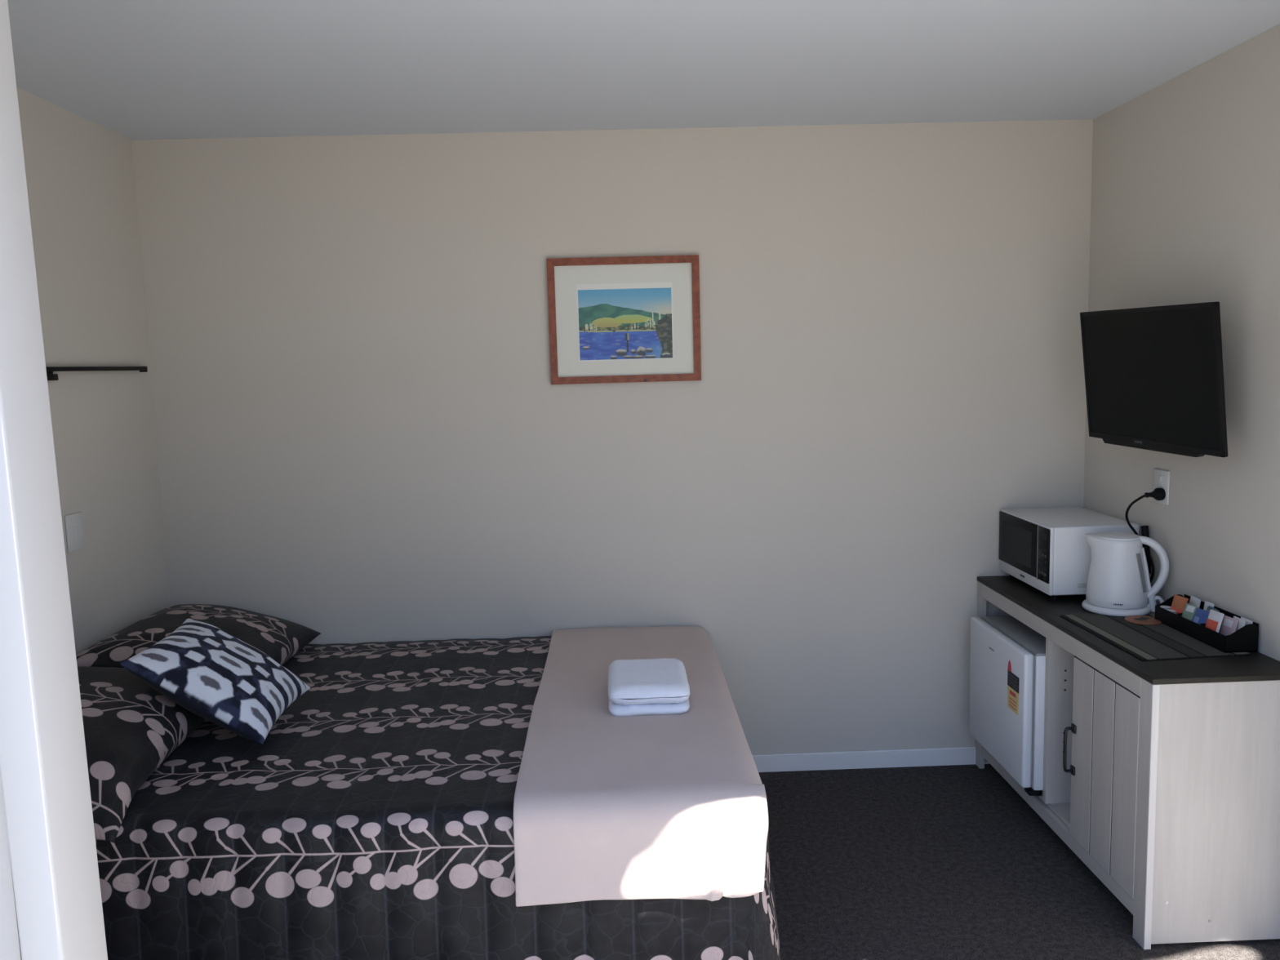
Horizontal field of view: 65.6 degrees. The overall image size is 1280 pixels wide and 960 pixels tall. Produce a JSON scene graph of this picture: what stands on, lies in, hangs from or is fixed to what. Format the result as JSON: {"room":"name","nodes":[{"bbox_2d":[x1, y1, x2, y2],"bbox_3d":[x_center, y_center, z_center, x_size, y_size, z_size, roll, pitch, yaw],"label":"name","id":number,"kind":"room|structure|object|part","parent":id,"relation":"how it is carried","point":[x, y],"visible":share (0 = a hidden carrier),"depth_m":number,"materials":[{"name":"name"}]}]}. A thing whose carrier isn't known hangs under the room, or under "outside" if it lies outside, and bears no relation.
{"room":"hotel room","nodes":[
{"label":"hotel room","id":0,"kind":"room"},
{"bbox_2d":[0,773,22,959],"bbox_3d":[0.012,0.201,1.453,3.625,2.400,0.120,-2,7,-1],"label":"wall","id":1,"kind":"structure","parent":0,"point":[10,945],"depth_m":1.43,"materials":[{"name":"paint"}]},
{"bbox_2d":[0,0,107,959],"bbox_3d":[0.361,0.230,1.466,2.558,2.320,0.120,-2,7,-1],"label":"door frame","id":2,"kind":"structure","parent":1,"relation":"in","point":[44,768],"depth_m":1.40,"materials":[{"name":"white wood"}]},
{"bbox_2d":[16,86,170,654],"bbox_3d":[-1.778,0.128,2.494,0.100,2.400,2.300,-2,7,-1],"label":"wall","id":3,"kind":"structure","parent":0,"point":[80,177],"depth_m":3.22,"materials":[{"name":"paint"}]},
{"bbox_2d":[64,511,84,552],"bbox_3d":[-1.734,0.160,3.053,0.010,0.114,0.089,-2,7,-1],"label":"light switch","id":4,"kind":"object","parent":3,"relation":"attached to","point":[73,522],"visible":1,"depth_m":3.04,"materials":[{"name":"white plastic"}]},
{"bbox_2d":[45,366,147,380],"bbox_3d":[-1.742,-0.333,3.092,0.028,0.041,0.850,-2,7,-1],"label":"wall rail","id":5,"kind":"object","parent":3,"relation":"attached to","point":[51,376],"visible":0.68,"depth_m":3.09,"materials":[{"name":"black plastic"}]},
{"bbox_2d":[131,119,1093,755],"bbox_3d":[-0.049,-0.062,3.727,3.625,2.400,0.100,-2,7,-1],"label":"wall","id":6,"kind":"structure","parent":0,"point":[364,433],"depth_m":3.65,"materials":[{"name":"paint"}]},
{"bbox_2d":[546,254,701,384],"bbox_3d":[-0.056,-0.580,3.605,0.548,0.450,0.021,-2,7,-1],"label":"framed picture","id":7,"kind":"object","parent":6,"relation":"attached to","point":[624,319],"visible":1,"depth_m":3.60,"materials":[{"name":"red wood"}]},
{"bbox_2d":[577,287,672,359],"bbox_3d":[-0.053,-0.566,3.607,0.338,0.252,0.001,-2,7,-1],"label":"artwork","id":8,"kind":"object","parent":7,"relation":"attached to","point":[614,323],"depth_m":3.61},
{"bbox_2d":[751,746,990,772],"bbox_3d":[-0.016,1.102,3.806,3.425,0.068,0.013,-2,7,-1],"label":"baseboard","id":9,"kind":"structure","parent":6,"relation":"attached to","point":[956,755],"depth_m":3.82,"materials":[{"name":"white wood"}]},
{"bbox_2d":[7,0,1279,140],"bbox_3d":[-0.052,-1.171,2.441,3.625,0.100,2.400,-2,7,-1],"label":"ceiling","id":10,"kind":"structure","parent":0,"point":[134,69],"depth_m":2.73,"materials":[{"name":"paint"}]},
{"bbox_2d":[758,764,1279,959],"bbox_3d":[0.016,1.311,2.730,3.625,0.100,2.400,-2,7,-1],"label":"floor","id":11,"kind":"structure","parent":0,"point":[951,862],"depth_m":3.01,"materials":[{"name":"grey carpet"}]},
{"bbox_2d":[975,575,1279,949],"bbox_3d":[1.483,0.796,3.189,0.432,0.737,1.235,-2,7,-1],"label":"sideboard","id":12,"kind":"object","parent":11,"relation":"on","point":[1162,777],"visible":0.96,"depth_m":2.61,"materials":[{"name":"laminate"}]},
{"bbox_3d":[1.486,0.728,3.793,0.363,0.709,0.016,-2,7,-1],"label":"panel","id":13,"kind":"part","parent":12,"relation":"part of","materials":[{"name":"white wood"}]},
{"bbox_2d":[968,615,1045,795],"bbox_3d":[1.442,0.768,3.457,0.427,0.492,0.492,-2,7,-1],"label":"fridge","id":14,"kind":"object","parent":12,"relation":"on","point":[1007,663],"visible":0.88,"depth_m":3.34,"materials":[{"name":"white metal"}]},
{"bbox_3d":[1.319,1.085,3.224,0.017,0.044,1.124,-2,7,-1],"label":"rail","id":15,"kind":"part","parent":12,"relation":"part of","materials":[{"name":"white wood"}]},
{"bbox_3d":[1.302,0.477,3.153,0.019,0.053,1.124,-2,7,-1],"label":"rail","id":16,"kind":"part","parent":12,"relation":"part of","materials":[{"name":"white wood"}]},
{"bbox_2d":[999,506,1139,600],"bbox_3d":[1.506,0.256,3.524,0.307,0.257,0.432,-2,7,-1],"label":"microwave","id":17,"kind":"object","parent":12,"relation":"on","point":[1048,549],"visible":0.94,"depth_m":3.37,"materials":[{"name":"white plastic"}]},
{"bbox_3d":[1.356,0.227,3.559,0.010,0.183,0.338,-2,7,-1],"label":"door","id":18,"kind":"part","parent":17,"relation":"part of","materials":[{"name":"black glass"}]},
{"bbox_3d":[1.365,0.248,3.520,0.012,0.230,0.430,-2,7,-1],"label":"frame","id":19,"kind":"part","parent":17,"relation":"part of","materials":[{"name":"white plastic"}]},
{"bbox_3d":[1.362,0.251,3.348,0.010,0.183,0.082,-2,7,-1],"label":"control panel","id":20,"kind":"part","parent":17,"relation":"part of","materials":[{"name":"black plastic"}]},
{"bbox_3d":[1.289,0.810,2.986,0.034,0.156,0.024,-2,7,-1],"label":"handle","id":21,"kind":"part","parent":12,"relation":"part of","materials":[{"name":"black metal"}]},
{"bbox_3d":[1.318,0.827,2.818,0.018,0.557,0.374,-2,7,-1],"label":"door","id":22,"kind":"part","parent":12,"relation":"part of","materials":[{"name":"white wood"}]},
{"bbox_2d":[1081,487,1169,616],"bbox_3d":[1.558,0.224,3.195,0.249,0.393,0.207,-2,7,-1],"label":"electric kettle","id":23,"kind":"object","parent":12,"relation":"on","point":[1118,584],"visible":0.97,"depth_m":3.14,"materials":[{"name":"white plastic"}]},
{"bbox_3d":[1.534,0.177,3.187,0.127,0.013,0.127,-2,7,-1],"label":"lid","id":24,"kind":"part","parent":23,"relation":"part of","materials":[{"name":"white plastic"}]},
{"bbox_3d":[1.629,0.222,3.231,0.087,0.370,0.111,-2,7,-1],"label":"power cord","id":25,"kind":"part","parent":23,"relation":"part of","materials":[{"name":"black plastic"}]},
{"bbox_3d":[1.623,0.279,3.157,0.103,0.203,0.031,2,7,26],"label":"handle","id":26,"kind":"part","parent":23,"relation":"part of","materials":[{"name":"white plastic"}]},
{"bbox_2d":[1059,612,1252,661],"bbox_3d":[1.500,0.454,2.924,0.320,0.002,0.496,-2,7,-1],"label":"placemat","id":27,"kind":"object","parent":12,"relation":"on","point":[1159,642],"visible":0.91,"depth_m":2.87,"materials":[{"name":"grey fabric"}]},
{"bbox_2d":[1124,615,1161,625],"bbox_3d":[1.553,0.432,3.067,0.104,0.004,0.104,-2,7,-1],"label":"coaster","id":28,"kind":"object","parent":27,"relation":"on","point":[1140,620],"visible":1,"depth_m":3.06,"materials":[{"name":"brown wood"}]},
{"bbox_2d":[1155,594,1258,653],"bbox_3d":[1.641,0.412,2.893,0.092,0.078,0.355,-2,7,-1],"label":"tray","id":29,"kind":"object","parent":27,"relation":"on","point":[1245,639],"visible":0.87,"depth_m":2.80,"materials":[{"name":"black plastic"}]},
{"bbox_2d":[1160,605,1171,609],"bbox_3d":[1.609,0.397,3.042,0.031,0.019,0.031,-2,7,-1],"label":"milk portion","id":30,"kind":"object","parent":29,"relation":"in","point":[1166,607],"visible":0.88,"depth_m":3.04,"materials":[{"name":"white plastic"}]},
{"bbox_3d":[1.608,0.388,3.040,0.031,0.001,0.031,-2,7,-1],"label":"lid","id":31,"kind":"part","parent":30,"relation":"part of","materials":[{"name":"white plastic"}]},
{"bbox_3d":[1.637,0.392,3.068,0.092,0.078,0.003,-2,7,-1],"label":"panel","id":32,"kind":"part","parent":29,"relation":"part of","materials":[{"name":"black plastic"}]},
{"bbox_2d":[1166,608,1177,613],"bbox_3d":[1.610,0.404,3.006,0.031,0.019,0.031,-2,7,-1],"label":"milk portion","id":33,"kind":"object","parent":29,"relation":"in","point":[1169,610],"visible":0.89,"depth_m":3.00,"materials":[{"name":"white plastic"}]},
{"bbox_2d":[1170,594,1188,614],"bbox_3d":[1.626,0.385,3.000,0.024,0.069,0.060,-3,7,-12],"label":"sachet","id":34,"kind":"object","parent":29,"relation":"in","point":[1179,602],"visible":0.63,"depth_m":2.99,"materials":[{"name":"orange paper"}]},
{"bbox_2d":[1170,606,1182,614],"bbox_3d":[1.618,0.401,3.001,0.006,0.028,0.048,-3,7,-10],"label":"print","id":35,"kind":"object","parent":34,"relation":"attached to","point":[1179,609],"depth_m":2.99},
{"bbox_2d":[1182,603,1198,621],"bbox_3d":[1.619,0.396,2.931,0.026,0.058,0.047,-3,7,-15],"label":"sachet","id":36,"kind":"object","parent":29,"relation":"in","point":[1189,610],"visible":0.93,"depth_m":2.92,"materials":[{"name":"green paper"}]},
{"bbox_2d":[1185,604,1195,613],"bbox_3d":[1.620,0.379,2.924,0.009,0.017,0.028,-3,7,-15],"label":"print","id":37,"kind":"object","parent":36,"relation":"on","point":[1188,608],"depth_m":2.92,"materials":[{"name":"white paper"}]},
{"bbox_2d":[1188,595,1200,608],"bbox_3d":[1.658,0.387,2.979,0.020,0.072,0.062,-1,7,6],"label":"sachet","id":38,"kind":"object","parent":29,"relation":"in","point":[1194,601],"visible":0.25,"depth_m":2.97,"materials":[{"name":"white paper"}]},
{"bbox_2d":[1191,607,1209,625],"bbox_3d":[1.621,0.405,2.877,0.027,0.060,0.056,-2,7,-6],"label":"sachet","id":39,"kind":"object","parent":29,"relation":"in","point":[1201,615],"visible":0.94,"depth_m":2.87,"materials":[{"name":"blue paper"}]},
{"bbox_2d":[1192,616,1199,623],"bbox_3d":[1.612,0.405,2.880,0.006,0.018,0.020,-2,7,-6],"label":"print","id":40,"kind":"object","parent":39,"relation":"attached to","point":[1195,619],"depth_m":2.88},
{"bbox_2d":[1203,600,1214,610],"bbox_3d":[1.668,0.392,2.920,0.015,0.066,0.040,-2,7,-6],"label":"sachet","id":41,"kind":"object","parent":29,"relation":"in","point":[1206,604],"visible":0.3,"depth_m":2.92,"materials":[{"name":"white paper"}]},
{"bbox_2d":[1206,605,1219,612],"bbox_3d":[1.659,0.403,2.890,0.022,0.065,0.066,-1,7,6],"label":"sachet","id":42,"kind":"object","parent":29,"relation":"in","point":[1209,607],"visible":0.13,"depth_m":2.90,"materials":[{"name":"white paper"}]},
{"bbox_2d":[1204,609,1224,632],"bbox_3d":[1.621,0.402,2.806,0.023,0.063,0.056,-2,7,-6],"label":"sachet","id":43,"kind":"object","parent":29,"relation":"in","point":[1215,619],"visible":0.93,"depth_m":2.80,"materials":[{"name":"white paper"}]},
{"bbox_2d":[1204,617,1218,631],"bbox_3d":[1.614,0.409,2.807,0.009,0.028,0.045,-2,7,-6],"label":"print","id":44,"kind":"object","parent":43,"relation":"attached to","point":[1212,624],"depth_m":2.80},
{"bbox_2d":[1219,615,1238,635],"bbox_3d":[1.650,0.418,2.786,0.019,0.066,0.060,-2,7,-4],"label":"sachet","id":45,"kind":"object","parent":29,"relation":"in","point":[1229,624],"visible":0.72,"depth_m":2.78,"materials":[{"name":"white paper"}]},
{"bbox_2d":[1222,617,1233,627],"bbox_3d":[1.648,0.401,2.784,0.006,0.019,0.036,-2,7,-4],"label":"print","id":46,"kind":"object","parent":45,"relation":"on","point":[1227,622],"depth_m":2.78,"materials":[{"name":"white paper"}]},
{"bbox_2d":[1233,615,1245,631],"bbox_3d":[1.664,0.417,2.769,0.018,0.066,0.058,-1,7,4],"label":"sachet","id":47,"kind":"object","parent":29,"relation":"in","point":[1242,623],"visible":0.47,"depth_m":2.75,"materials":[{"name":"white paper"}]},
{"bbox_3d":[1.646,0.433,2.719,0.092,0.078,0.003,-2,7,-1],"label":"panel","id":48,"kind":"part","parent":29,"relation":"part of","materials":[{"name":"black plastic"}]},
{"bbox_2d":[1240,616,1253,625],"bbox_3d":[1.677,0.416,2.756,0.014,0.065,0.056,-1,7,4],"label":"sachet","id":49,"kind":"object","parent":29,"relation":"in","point":[1247,621],"visible":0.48,"depth_m":2.75,"materials":[{"name":"white paper"}]},
{"bbox_3d":[1.518,0.866,2.593,0.363,0.709,0.016,-2,7,-1],"label":"panel","id":50,"kind":"part","parent":12,"relation":"part of","materials":[{"name":"white wood"}]},
{"bbox_2d":[1083,23,1279,661],"bbox_3d":[1.745,0.023,2.577,0.100,2.400,2.300,-2,7,-1],"label":"wall","id":51,"kind":"structure","parent":0,"point":[1185,198],"depth_m":2.90,"materials":[{"name":"paint"}]},
{"bbox_2d":[1080,301,1227,457],"bbox_3d":[1.588,-0.307,3.001,0.181,0.436,0.693,-2,7,-4],"label":"television","id":52,"kind":"object","parent":51,"relation":"attached to","point":[1154,375],"visible":1,"depth_m":2.93,"materials":[{"name":"black plastic"}]},
{"bbox_2d":[1152,468,1170,505],"bbox_3d":[1.673,0.022,3.193,0.012,0.109,0.085,-2,7,-1],"label":"power socket","id":53,"kind":"object","parent":51,"relation":"attached to","point":[1161,477],"visible":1,"depth_m":3.18,"materials":[{"name":"white plastic"}]},
{"bbox_3d":[-0.735,0.975,3.043,1.900,0.535,1.380,-2,7,-1],"label":"bed","id":54,"kind":"object","parent":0,"visible":0},
{"bbox_2d":[95,635,780,959],"bbox_3d":[-0.682,0.953,2.983,2.024,0.571,1.542,-2,7,-1],"label":"bedspread","id":55,"kind":"object","parent":54,"relation":"on","point":[373,819],"visible":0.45,"depth_m":2.26,"materials":[{"name":"black fabric"}]},
{"bbox_2d":[77,666,204,843],"bbox_3d":[-1.428,0.653,2.545,0.515,0.232,0.800,-2,7,-1],"label":"pillow","id":56,"kind":"object","parent":55,"relation":"on","point":[131,728],"visible":0.4,"depth_m":2.45,"materials":[{"name":"black fabric"}]},
{"bbox_2d":[120,617,310,744],"bbox_3d":[-1.161,0.549,2.766,0.346,0.255,0.423,-2,7,-1],"label":"cushion","id":57,"kind":"object","parent":56,"relation":"on","point":[206,670],"visible":1,"depth_m":2.64,"materials":[{"name":"fabric"}]},
{"bbox_2d":[75,604,321,668],"bbox_3d":[-1.438,0.543,3.295,0.537,0.206,0.760,-2,7,-1],"label":"pillow","id":58,"kind":"object","parent":55,"relation":"on","point":[281,639],"visible":0.52,"depth_m":3.26,"materials":[{"name":"black fabric"}]},
{"bbox_2d":[513,626,768,906],"bbox_3d":[-0.017,0.745,2.972,0.585,0.228,1.552,-2,7,-1],"label":"blanket","id":59,"kind":"object","parent":55,"relation":"on","point":[606,806],"visible":0.88,"depth_m":2.30,"materials":[{"name":"beige fabric"}]},
{"bbox_2d":[607,657,689,716],"bbox_3d":[0.023,0.601,2.919,0.236,0.085,0.328,-2,7,-1],"label":"towel","id":60,"kind":"object","parent":59,"relation":"on","point":[637,686],"visible":1,"depth_m":2.79,"materials":[{"name":"white fabric"}]}
]}

